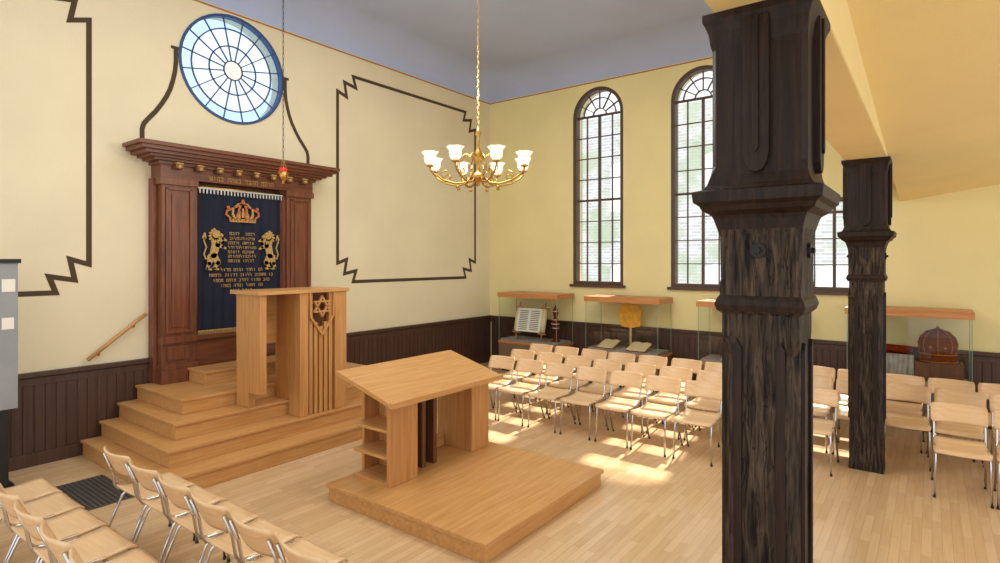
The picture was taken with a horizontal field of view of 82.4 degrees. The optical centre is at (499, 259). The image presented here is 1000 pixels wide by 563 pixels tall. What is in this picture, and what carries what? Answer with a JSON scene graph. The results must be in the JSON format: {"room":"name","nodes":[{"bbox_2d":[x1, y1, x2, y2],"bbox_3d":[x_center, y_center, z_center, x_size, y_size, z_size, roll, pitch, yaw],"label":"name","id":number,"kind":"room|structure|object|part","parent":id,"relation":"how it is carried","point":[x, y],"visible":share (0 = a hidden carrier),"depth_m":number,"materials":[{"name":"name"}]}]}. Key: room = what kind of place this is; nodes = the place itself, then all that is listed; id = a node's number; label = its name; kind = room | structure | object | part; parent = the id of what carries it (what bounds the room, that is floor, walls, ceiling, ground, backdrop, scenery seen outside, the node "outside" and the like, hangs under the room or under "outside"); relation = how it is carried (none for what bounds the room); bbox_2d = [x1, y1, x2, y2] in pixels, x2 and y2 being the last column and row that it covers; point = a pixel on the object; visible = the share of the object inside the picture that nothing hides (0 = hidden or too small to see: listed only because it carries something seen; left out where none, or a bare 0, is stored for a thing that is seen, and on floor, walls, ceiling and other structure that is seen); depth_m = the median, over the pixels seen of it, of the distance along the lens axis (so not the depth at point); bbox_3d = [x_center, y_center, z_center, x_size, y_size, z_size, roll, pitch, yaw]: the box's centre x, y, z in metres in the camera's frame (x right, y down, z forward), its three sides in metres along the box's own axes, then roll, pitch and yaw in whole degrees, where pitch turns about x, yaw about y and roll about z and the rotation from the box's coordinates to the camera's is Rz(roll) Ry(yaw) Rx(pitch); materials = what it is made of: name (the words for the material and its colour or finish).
{"room":"house of worship","nodes":[
{"label":"house of worship","id":0,"kind":"room"},
{"bbox_2d":[0,0,489,373],"bbox_3d":[-3.850,-0.900,7.890,0.300,6.400,12.340,0,0,37],"label":"wall","id":1,"kind":"structure","parent":0,"point":[397,220],"depth_m":7.16,"materials":[{"name":"beige paint"}]},
{"bbox_2d":[18,0,91,296],"bbox_3d":[-4.875,-1.268,6.278,0.005,3.310,0.655,0,0,37],"label":"ornament","id":2,"kind":"object","parent":1,"relation":"attached to","point":[71,18],"depth_m":6.51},
{"bbox_2d":[9,358,150,471],"bbox_3d":[-5.854,1.700,4.942,0.060,1.000,5.220,0,0,37],"label":"wainscoting","id":3,"kind":"structure","parent":1,"relation":"attached to","point":[58,409],"depth_m":6.31,"materials":[{"name":"brown wood"}]},
{"bbox_2d":[86,312,146,360],"bbox_3d":[-4.495,0.890,6.697,0.112,0.514,0.627,0,0,37],"label":"handrail","id":4,"kind":"object","parent":1,"relation":"attached to","point":[132,325],"visible":1,"depth_m":6.65,"materials":[{"name":"brown wood"}]},
{"bbox_2d":[140,45,178,137],"bbox_3d":[-4.239,-2.105,7.119,0.005,1.230,0.439,0,0,37],"label":"ornament","id":5,"kind":"object","parent":1,"relation":"attached to","point":[175,65],"depth_m":7.18,"materials":[{"name":"brown wood"}]},
{"bbox_2d":[178,13,283,124],"bbox_3d":[-3.690,-2.620,7.906,0.095,1.480,1.480,0,0,37],"label":"window","id":6,"kind":"structure","parent":1,"relation":"in","point":[245,24],"depth_m":7.90,"materials":[{"name":"blue glass"}]},
{"bbox_2d":[283,77,309,163],"bbox_3d":[-3.079,-2.103,8.653,0.005,1.227,0.444,0,0,37],"label":"ornament","id":7,"kind":"object","parent":1,"relation":"attached to","point":[285,79],"depth_m":8.58,"materials":[{"name":"brown wood"}]},
{"bbox_2d":[194,0,489,103],"bbox_3d":[-3.836,-3.397,7.655,0.006,0.023,11.984,0,0,37],"label":"trim","id":8,"kind":"structure","parent":1,"relation":"attached to","point":[194,0],"depth_m":9.04,"materials":[{"name":"brown wood"}]},
{"bbox_2d":[336,74,475,282],"bbox_3d":[-1.580,-1.345,10.636,0.005,3.464,3.524,0,0,37],"label":"ornament","id":9,"kind":"object","parent":1,"relation":"attached to","point":[354,77],"depth_m":9.81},
{"bbox_2d":[346,315,490,364],"bbox_3d":[-1.599,1.700,10.569,0.060,1.000,4.650,0,0,37],"label":"wainscoting","id":10,"kind":"structure","parent":1,"relation":"attached to","point":[470,338],"depth_m":10.75,"materials":[{"name":"brown wood"}]},
{"bbox_2d":[201,0,714,102],"bbox_3d":[-0.993,-3.670,5.509,7.130,0.500,11.990,0,0,37],"label":"ceiling","id":11,"kind":"structure","parent":0,"point":[527,47],"depth_m":9.75,"materials":[{"name":"white paint"}]},
{"bbox_2d":[278,0,287,183],"bbox_3d":[-2.723,-2.441,7.175,0.124,2.982,0.124,0,0,-32],"label":"lamp","id":12,"kind":"object","parent":11,"relation":"hanging from","point":[282,174],"visible":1,"depth_m":7.17,"materials":[{"name":"metal"}]},
{"bbox_2d":[422,1,532,191],"bbox_3d":[-0.203,-2.289,5.269,1.021,3.279,1.043,0,0,37],"label":"chandelier","id":13,"kind":"object","parent":11,"relation":"hanging from","point":[496,151],"visible":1,"depth_m":5.20,"materials":[{"name":"gold metal"}]},
{"bbox_2d":[0,362,999,562],"bbox_3d":[0.503,2.244,4.378,10.880,0.112,11.990,0,0,37],"label":"floor","id":14,"kind":"structure","parent":0,"point":[648,506],"depth_m":5.16,"materials":[{"name":"beige wood"}]},
{"bbox_2d":[0,259,20,487],"bbox_3d":[-4.916,1.095,5.229,0.450,2.210,0.750,0,0,37],"label":"information kiosk","id":15,"kind":"object","parent":14,"relation":"on","point":[8,267],"visible":0.93,"depth_m":5.36,"materials":[{"name":"grey plastic"}]},
{"bbox_2d":[0,478,62,516],"bbox_3d":[-3.665,1.807,4.269,0.439,0.794,0.552,0,0,38],"label":"chair","id":16,"kind":"object","parent":14,"relation":"on","point":[37,488],"visible":0.62,"depth_m":4.37,"materials":[{"name":"brown wood"}]},
{"bbox_2d":[0,483,84,562],"bbox_3d":[-3.297,1.807,3.991,0.439,0.794,0.552,0,0,36],"label":"chair","id":17,"kind":"object","parent":14,"relation":"on","point":[58,503],"visible":0.56,"depth_m":4.06,"materials":[{"name":"brown wood"}]},
{"bbox_2d":[0,486,109,562],"bbox_3d":[-2.929,1.807,3.712,0.439,0.794,0.552,0,0,35],"label":"chair","id":18,"kind":"object","parent":14,"relation":"on","point":[78,522],"visible":0.69,"depth_m":3.72,"materials":[{"name":"brown wood"}]},
{"bbox_2d":[13,499,138,562],"bbox_3d":[-2.556,1.807,3.430,0.439,0.794,0.552,0,0,36],"label":"chair","id":19,"kind":"object","parent":14,"relation":"on","point":[103,543],"visible":0.81,"depth_m":3.45,"materials":[{"name":"brown wood"}]},
{"bbox_2d":[68,546,83,562],"bbox_3d":[-1.813,1.807,2.869,0.439,0.794,0.552,0,0,36],"label":"chair","id":20,"kind":"object","parent":14,"relation":"on","point":[74,557],"visible":1,"depth_m":2.78,"materials":[{"name":"brown wood"}]},
{"bbox_2d":[39,520,158,562],"bbox_3d":[-2.181,1.807,3.147,0.439,0.794,0.552,0,0,38],"label":"chair","id":21,"kind":"object","parent":14,"relation":"on","point":[59,550],"visible":0.94,"depth_m":3.10,"materials":[{"name":"brown wood"}]},
{"bbox_2d":[103,446,196,549],"bbox_3d":[-2.708,1.807,4.398,0.439,0.794,0.552,0,0,36],"label":"chair","id":22,"kind":"object","parent":14,"relation":"on","point":[120,463],"visible":0.67,"depth_m":4.31,"materials":[{"name":"brown wood"}]},
{"bbox_2d":[128,458,226,562],"bbox_3d":[-2.337,1.807,4.117,0.439,0.794,0.552,0,0,36],"label":"chair","id":23,"kind":"object","parent":14,"relation":"on","point":[148,479],"visible":0.77,"depth_m":4.02,"materials":[{"name":"brown wood"}]},
{"bbox_2d":[157,473,261,562],"bbox_3d":[-1.964,1.807,3.835,0.439,0.794,0.552,0,0,37],"label":"chair","id":24,"kind":"object","parent":14,"relation":"on","point":[179,496],"visible":0.73,"depth_m":3.74,"materials":[{"name":"brown wood"}]},
{"bbox_2d":[81,355,365,497],"bbox_3d":[-2.797,1.765,7.231,2.045,0.870,3.620,0,0,37],"label":"steps","id":25,"kind":"structure","parent":14,"relation":"on","point":[195,430],"depth_m":6.29,"materials":[{"name":"brown wood"}]},
{"bbox_2d":[122,138,339,384],"bbox_3d":[-3.461,0.053,7.733,0.506,2.884,2.748,0,0,37],"label":"torah ark","id":26,"kind":"object","parent":25,"relation":"on","point":[175,345],"visible":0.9,"depth_m":7.12,"materials":[{"name":"brown wood"}]},
{"bbox_2d":[197,186,283,334],"bbox_3d":[-3.506,0.013,7.774,0.068,1.933,1.250,0,0,37],"label":"curtain","id":27,"kind":"object","parent":26,"relation":"hanging from","point":[238,231],"depth_m":7.65,"materials":[{"name":"blue fabric"}]},
{"bbox_2d":[230,286,348,417],"bbox_3d":[-2.510,1.097,6.901,0.610,1.493,1.220,0,0,37],"label":"pulpit","id":28,"kind":"object","parent":25,"relation":"on","point":[306,325],"visible":1,"depth_m":6.79,"materials":[{"name":"brown wood"}]},
{"bbox_2d":[189,490,301,562],"bbox_3d":[-1.595,1.807,3.556,0.439,0.794,0.552,0,0,36],"label":"chair","id":29,"kind":"object","parent":14,"relation":"on","point":[217,517],"visible":0.77,"depth_m":3.45,"materials":[{"name":"brown wood"}]},
{"bbox_2d":[229,510,347,562],"bbox_3d":[-1.223,1.807,3.274,0.439,0.794,0.552,0,0,37],"label":"chair","id":30,"kind":"object","parent":14,"relation":"on","point":[262,541],"visible":0.91,"depth_m":3.15,"materials":[{"name":"brown wood"}]},
{"bbox_2d":[276,533,353,562],"bbox_3d":[-0.849,1.807,2.991,0.439,0.794,0.552,0,0,39],"label":"chair","id":31,"kind":"object","parent":14,"relation":"on","point":[293,556],"visible":1,"depth_m":2.78,"materials":[{"name":"brown wood"}]},
{"bbox_2d":[326,442,603,562],"bbox_3d":[-0.291,2.120,5.392,1.870,0.160,1.850,0,0,37],"label":"platform","id":32,"kind":"object","parent":14,"relation":"on","point":[476,505],"visible":0.75,"depth_m":4.99,"materials":[{"name":"brown wood"}]},
{"bbox_2d":[336,350,502,487],"bbox_3d":[-0.762,1.549,5.855,0.780,0.981,1.620,0,0,37],"label":"desk","id":33,"kind":"object","parent":32,"relation":"on","point":[398,423],"visible":1,"depth_m":5.62,"materials":[{"name":"brown wood"}]},
{"bbox_2d":[488,355,516,419],"bbox_3d":[-0.083,1.807,8.171,0.439,0.794,0.552,0,0,35],"label":"chair","id":34,"kind":"object","parent":14,"relation":"on","point":[496,361],"visible":0.68,"depth_m":8.26,"materials":[{"name":"brown wood"}]},
{"bbox_2d":[494,349,536,408],"bbox_3d":[0.235,1.807,8.766,0.439,0.794,0.552,0,0,37],"label":"chair","id":35,"kind":"object","parent":14,"relation":"on","point":[517,354],"visible":0.76,"depth_m":8.86,"materials":[{"name":"brown wood"}]},
{"bbox_2d":[497,359,544,426],"bbox_3d":[0.293,1.807,7.878,0.439,0.794,0.552,0,0,38],"label":"chair","id":36,"kind":"object","parent":14,"relation":"on","point":[523,365],"visible":1,"depth_m":7.93,"materials":[{"name":"brown wood"}]},
{"bbox_2d":[514,343,552,398],"bbox_3d":[0.563,1.807,9.366,0.439,0.794,0.552,0,0,37],"label":"chair","id":37,"kind":"object","parent":14,"relation":"on","point":[537,348],"visible":0.25,"depth_m":9.56,"materials":[{"name":"brown wood"}]},
{"bbox_2d":[497,291,573,374],"bbox_3d":[0.693,1.423,11.236,1.390,1.555,0.640,0,0,37],"label":"display case","id":38,"kind":"object","parent":14,"relation":"on","point":[506,344],"visible":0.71,"depth_m":11.07,"materials":[{"name":"brown wood"}]},
{"bbox_2d":[512,302,549,339],"bbox_3d":[0.604,1.190,11.242,0.769,0.707,0.295,0,0,37],"label":"scroll","id":39,"kind":"object","parent":38,"relation":"in","point":[526,319],"visible":1,"depth_m":11.16,"materials":[{"name":"beige paper"}]},
{"bbox_2d":[551,305,559,341],"bbox_3d":[1.062,1.210,10.920,0.177,0.700,0.180,0,0,37],"label":"finial","id":40,"kind":"object","parent":38,"relation":"in","point":[553,323],"visible":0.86,"depth_m":10.88,"materials":[{"name":"red wood"}]},
{"bbox_2d":[521,352,564,413],"bbox_3d":[0.640,1.807,8.487,0.439,0.794,0.552,0,0,35],"label":"chair","id":41,"kind":"object","parent":14,"relation":"on","point":[545,357],"visible":0.8,"depth_m":8.57,"materials":[{"name":"brown wood"}]},
{"bbox_2d":[527,362,575,432],"bbox_3d":[0.687,1.807,7.589,0.439,0.794,0.552,0,0,37],"label":"chair","id":42,"kind":"object","parent":14,"relation":"on","point":[551,369],"visible":1,"depth_m":7.65,"materials":[{"name":"brown wood"}]},
{"bbox_2d":[540,346,578,399],"bbox_3d":[0.956,1.807,9.081,0.439,0.794,0.552,0,0,37],"label":"chair","id":43,"kind":"object","parent":14,"relation":"on","point":[564,350],"visible":0.29,"depth_m":9.26,"materials":[{"name":"brown wood"}]},
{"bbox_2d":[549,355,593,419],"bbox_3d":[1.023,1.807,8.200,0.439,0.794,0.552,0,0,37],"label":"chair","id":44,"kind":"object","parent":14,"relation":"on","point":[575,360],"visible":0.8,"depth_m":8.27,"materials":[{"name":"brown wood"}]},
{"bbox_2d":[559,366,608,439],"bbox_3d":[1.077,1.807,7.299,0.439,0.794,0.552,0,0,37],"label":"chair","id":45,"kind":"object","parent":14,"relation":"on","point":[584,373],"visible":0.99,"depth_m":7.36,"materials":[{"name":"brown wood"}]},
{"bbox_2d":[568,349,607,406],"bbox_3d":[1.360,1.807,8.808,0.439,0.794,0.552,0,0,37],"label":"chair","id":46,"kind":"object","parent":14,"relation":"on","point":[593,353],"visible":0.27,"depth_m":8.98,"materials":[{"name":"brown wood"}]},
{"bbox_2d":[579,358,623,418],"bbox_3d":[1.397,1.807,7.888,0.439,0.794,0.552,0,0,37],"label":"chair","id":47,"kind":"object","parent":14,"relation":"on","point":[609,365],"visible":0.73,"depth_m":7.96,"materials":[{"name":"brown wood"}]},
{"bbox_2d":[596,352,635,402],"bbox_3d":[1.726,1.807,8.482,0.439,0.794,0.552,0,0,35],"label":"chair","id":48,"kind":"object","parent":14,"relation":"on","point":[619,356],"visible":0.27,"depth_m":8.66,"materials":[{"name":"brown wood"}]},
{"bbox_2d":[594,370,644,447],"bbox_3d":[1.469,1.807,7.010,0.439,0.794,0.552,0,0,36],"label":"chair","id":49,"kind":"object","parent":14,"relation":"on","point":[622,378],"visible":1,"depth_m":7.07,"materials":[{"name":"brown wood"}]},
{"bbox_2d":[584,294,672,392],"bbox_3d":[2.248,1.423,10.060,1.390,1.555,0.640,0,0,37],"label":"display case","id":50,"kind":"object","parent":14,"relation":"on","point":[601,297],"visible":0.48,"depth_m":9.82,"materials":[{"name":"brown wood"}]},
{"bbox_2d":[596,339,620,348],"bbox_3d":[1.941,1.493,10.192,0.320,0.131,0.320,0,0,37],"label":"open book","id":51,"kind":"object","parent":50,"relation":"in","point":[607,343],"visible":1,"depth_m":10.15,"materials":[{"name":"beige paper"}]},
{"bbox_2d":[619,303,641,347],"bbox_3d":[2.325,1.165,10.128,0.430,0.790,0.120,0,0,37],"label":"fragment","id":52,"kind":"object","parent":50,"relation":"in","point":[629,315],"visible":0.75,"depth_m":10.10,"materials":[{"name":"yellow paper"}]},
{"bbox_2d":[625,342,651,352],"bbox_3d":[2.392,1.493,9.826,0.360,0.131,0.320,0,0,37],"label":"open book","id":53,"kind":"object","parent":50,"relation":"in","point":[635,346],"visible":1,"depth_m":9.78,"materials":[{"name":"beige paper"}]},
{"bbox_2d":[611,362,657,432],"bbox_3d":[1.789,1.807,7.599,0.439,0.794,0.552,0,0,36],"label":"chair","id":54,"kind":"object","parent":14,"relation":"on","point":[627,392],"visible":0.8,"depth_m":7.67,"materials":[{"name":"brown wood"}]},
{"bbox_2d":[638,355,667,419],"bbox_3d":[2.118,1.807,8.202,0.439,0.794,0.552,0,0,36],"label":"chair","id":55,"kind":"object","parent":14,"relation":"on","point":[659,361],"visible":0.23,"depth_m":8.37,"materials":[{"name":"brown wood"}]},
{"bbox_2d":[630,375,682,456],"bbox_3d":[1.837,1.807,6.703,0.439,0.794,0.552,0,0,38],"label":"chair","id":56,"kind":"object","parent":14,"relation":"on","point":[671,385],"visible":1,"depth_m":6.76,"materials":[{"name":"brown wood"}]},
{"bbox_2d":[646,366,693,439],"bbox_3d":[2.181,1.807,7.321,0.439,0.794,0.552,0,0,38],"label":"chair","id":57,"kind":"object","parent":14,"relation":"on","point":[685,374],"visible":0.77,"depth_m":7.39,"materials":[{"name":"brown wood"}]},
{"bbox_2d":[658,358,701,424],"bbox_3d":[2.512,1.807,7.929,0.439,0.794,0.552,0,0,39],"label":"chair","id":58,"kind":"object","parent":14,"relation":"on","point":[695,365],"visible":0.35,"depth_m":8.08,"materials":[{"name":"brown wood"}]},
{"bbox_2d":[672,380,721,466],"bbox_3d":[2.234,1.807,6.413,0.439,0.794,0.552,0,0,36],"label":"chair","id":59,"kind":"object","parent":14,"relation":"on","point":[693,388],"visible":0.96,"depth_m":6.48,"materials":[{"name":"brown wood"}]},
{"bbox_2d":[684,370,721,446],"bbox_3d":[2.571,1.807,7.039,0.439,0.794,0.552,0,0,39],"label":"chair","id":60,"kind":"object","parent":14,"relation":"on","point":[701,403],"visible":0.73,"depth_m":7.13,"materials":[{"name":"brown wood"}]},
{"bbox_2d":[695,362,721,426],"bbox_3d":[2.893,1.807,7.618,0.439,0.794,0.552,0,0,36],"label":"chair","id":61,"kind":"object","parent":14,"relation":"on","point":[711,366],"visible":0.16,"depth_m":7.86,"materials":[{"name":"brown wood"}]},
{"bbox_2d":[696,299,721,369],"bbox_3d":[3.844,1.423,8.854,1.390,1.555,0.640,0,0,37],"label":"display case","id":62,"kind":"object","parent":14,"relation":"on","point":[706,302],"visible":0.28,"depth_m":9.00,"materials":[{"name":"brown wood"}]},
{"bbox_2d":[691,0,839,562],"bbox_3d":[1.170,0.575,2.500,0.500,3.250,0.500,0,0,37],"label":"column","id":63,"kind":"structure","parent":14,"relation":"on","point":[766,196],"depth_m":2.35,"materials":[{"name":"wood"}]},
{"bbox_2d":[813,374,833,452],"bbox_3d":[3.711,1.807,6.830,0.439,0.794,0.552,0,0,37],"label":"chair","id":64,"kind":"object","parent":14,"relation":"on","point":[821,381],"visible":0.34,"depth_m":6.86,"materials":[{"name":"brown wood"}]},
{"bbox_2d":[813,366,835,437],"bbox_3d":[4.057,1.807,7.396,0.439,0.794,0.552,0,0,39],"label":"chair","id":65,"kind":"object","parent":14,"relation":"on","point":[817,370],"visible":0.14,"depth_m":7.50,"materials":[{"name":"brown wood"}]},
{"bbox_2d":[813,387,838,476],"bbox_3d":[3.358,1.807,6.132,0.439,0.794,0.552,0,0,37],"label":"chair","id":66,"kind":"object","parent":14,"relation":"on","point":[822,396],"visible":0.47,"depth_m":6.16,"materials":[{"name":"brown wood"}]},
{"bbox_2d":[832,378,849,454],"bbox_3d":[4.084,1.807,6.548,0.439,0.794,0.552,0,0,36],"label":"chair","id":67,"kind":"object","parent":14,"relation":"on","point":[841,383],"visible":0.23,"depth_m":6.76,"materials":[{"name":"brown wood"}]},
{"bbox_2d":[835,369,847,434],"bbox_3d":[4.437,1.807,7.109,0.439,0.794,0.552,0,0,35],"label":"chair","id":68,"kind":"object","parent":14,"relation":"on","point":[841,373],"visible":0.14,"depth_m":7.32,"materials":[{"name":"brown wood"}]},
{"bbox_2d":[837,156,896,473],"bbox_3d":[3.904,0.575,6.074,0.500,3.250,0.500,0,0,37],"label":"column","id":69,"kind":"structure","parent":14,"relation":"on","point":[866,233],"depth_m":5.94,"materials":[{"name":"wood"}]},
{"bbox_2d":[886,373,924,452],"bbox_3d":[4.800,1.807,6.834,0.439,0.794,0.552,0,0,39],"label":"chair","id":70,"kind":"object","parent":14,"relation":"on","point":[905,408],"visible":0.57,"depth_m":6.88,"materials":[{"name":"brown wood"}]},
{"bbox_2d":[885,383,930,471],"bbox_3d":[4.457,1.807,6.266,0.439,0.794,0.552,0,0,35],"label":"chair","id":71,"kind":"object","parent":14,"relation":"on","point":[894,391],"visible":0.78,"depth_m":6.34,"materials":[{"name":"brown wood"}]},
{"bbox_2d":[845,306,974,435],"bbox_3d":[5.447,1.423,7.641,1.370,1.555,0.640,0,0,37],"label":"display case","id":72,"kind":"object","parent":14,"relation":"on","point":[922,312],"depth_m":7.29,"materials":[{"name":"brown wood"}]},
{"bbox_2d":[886,344,913,375],"bbox_3d":[5.255,1.348,7.698,0.535,0.426,0.381,0,0,37],"label":"mantle","id":73,"kind":"object","parent":72,"relation":"in","point":[899,359],"visible":0.52,"depth_m":7.54,"materials":[{"name":"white fabric"}]},
{"bbox_3d":[5.702,1.210,7.423,0.500,0.700,0.429,0,0,37],"label":"embroidered cap","id":74,"kind":"part","parent":72,"relation":"part of","materials":[{"name":"red fabric"}]},
{"bbox_2d":[926,378,974,461],"bbox_3d":[5.170,1.807,6.554,0.439,0.794,0.552,0,0,39],"label":"chair","id":75,"kind":"object","parent":14,"relation":"on","point":[933,383],"visible":0.33,"depth_m":6.74,"materials":[{"name":"brown wood"}]},
{"bbox_2d":[934,388,985,477],"bbox_3d":[4.820,1.807,5.992,0.439,0.794,0.552,0,0,39],"label":"chair","id":76,"kind":"object","parent":14,"relation":"on","point":[940,394],"visible":0.67,"depth_m":6.07,"materials":[{"name":"brown wood"}]},
{"bbox_2d":[930,402,993,508],"bbox_3d":[4.343,1.807,5.387,0.439,0.794,0.552,0,0,35],"label":"chair","id":77,"kind":"object","parent":14,"relation":"on","point":[940,411],"visible":1,"depth_m":5.46,"materials":[{"name":"brown wood"}]},
{"bbox_2d":[978,383,999,462],"bbox_3d":[5.547,1.807,6.269,0.439,0.794,0.552,0,0,36],"label":"chair","id":78,"kind":"object","parent":14,"relation":"on","point":[987,389],"visible":0.27,"depth_m":6.51,"materials":[{"name":"brown wood"}]},
{"bbox_2d":[989,394,999,459],"bbox_3d":[5.196,1.807,5.707,0.439,0.794,0.552,0,0,36],"label":"chair","id":79,"kind":"object","parent":14,"relation":"on","point":[994,399],"visible":0.61,"depth_m":5.96,"materials":[{"name":"brown wood"}]},
{"bbox_2d":[993,409,999,509],"bbox_3d":[4.711,1.807,5.108,0.439,0.794,0.552,0,0,39],"label":"chair","id":80,"kind":"object","parent":14,"relation":"on","point":[996,413],"visible":1,"depth_m":5.35,"materials":[{"name":"brown wood"}]},
{"bbox_2d":[490,56,999,354],"bbox_3d":[4.224,-0.900,9.299,10.880,6.400,0.350,0,0,37],"label":"wall","id":81,"kind":"structure","parent":0,"point":[944,252],"depth_m":10.24,"materials":[{"name":"beige paint"}]},
{"bbox_2d":[570,86,625,287],"bbox_3d":[1.887,-1.390,10.916,1.160,3.820,0.210,0,0,37],"label":"window","id":82,"kind":"structure","parent":81,"relation":"in","point":[577,112],"depth_m":10.96,"materials":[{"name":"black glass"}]},
{"bbox_2d":[490,57,712,103],"bbox_3d":[2.544,-3.397,10.347,6.924,0.023,0.006,0,0,37],"label":"trim","id":83,"kind":"structure","parent":81,"relation":"attached to","point":[709,57],"depth_m":10.73,"materials":[{"name":"brown wood"}]},
{"bbox_2d":[582,71,707,282],"bbox_3d":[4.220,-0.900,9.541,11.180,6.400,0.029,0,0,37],"label":"window frame","id":84,"kind":"structure","parent":81,"relation":"in","point":[707,71],"depth_m":10.31,"materials":[{"name":"brown wood"}]},
{"bbox_2d":[667,65,720,290],"bbox_3d":[3.450,-1.390,9.734,1.160,3.820,0.210,0,0,37],"label":"window","id":85,"kind":"structure","parent":81,"relation":"in","point":[675,285],"depth_m":9.93,"materials":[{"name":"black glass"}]},
{"bbox_2d":[490,315,999,429],"bbox_3d":[4.125,1.700,9.117,10.820,1.000,0.060,0,0,37],"label":"wainscoting","id":86,"kind":"structure","parent":81,"relation":"attached to","point":[682,343],"depth_m":9.88,"materials":[{"name":"brown wood"}]},
{"bbox_2d":[813,197,848,295],"bbox_3d":[5.005,-0.210,8.558,1.160,1.460,0.210,0,0,37],"label":"window","id":87,"kind":"structure","parent":81,"relation":"in","point":[818,290],"depth_m":8.57,"materials":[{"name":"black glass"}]},
{"bbox_2d":[704,0,894,185],"bbox_3d":[1.851,-2.485,3.359,0.380,2.870,11.990,0,0,37],"label":"beam","id":88,"kind":"structure","parent":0,"point":[852,127],"depth_m":3.67,"materials":[{"name":"beige paint"}]},
{"bbox_2d":[847,0,999,201],"bbox_3d":[3.421,-1.964,2.171,3.562,2.289,11.990,0,0,37],"label":"ceiling","id":89,"kind":"structure","parent":0,"point":[932,67],"depth_m":4.19,"materials":[{"name":"paint"}]},
{"label":"outside","id":90,"kind":"structure","parent":0,"visible":0},
{"bbox_2d":[582,99,847,285],"bbox_3d":[6.069,-0.500,14.656,24.000,7.400,0.300,0,0,37],"label":"neighbouring house","id":91,"kind":"structure","parent":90,"point":[824,247],"depth_m":15.35,"materials":[{"name":"brick"}]}
]}

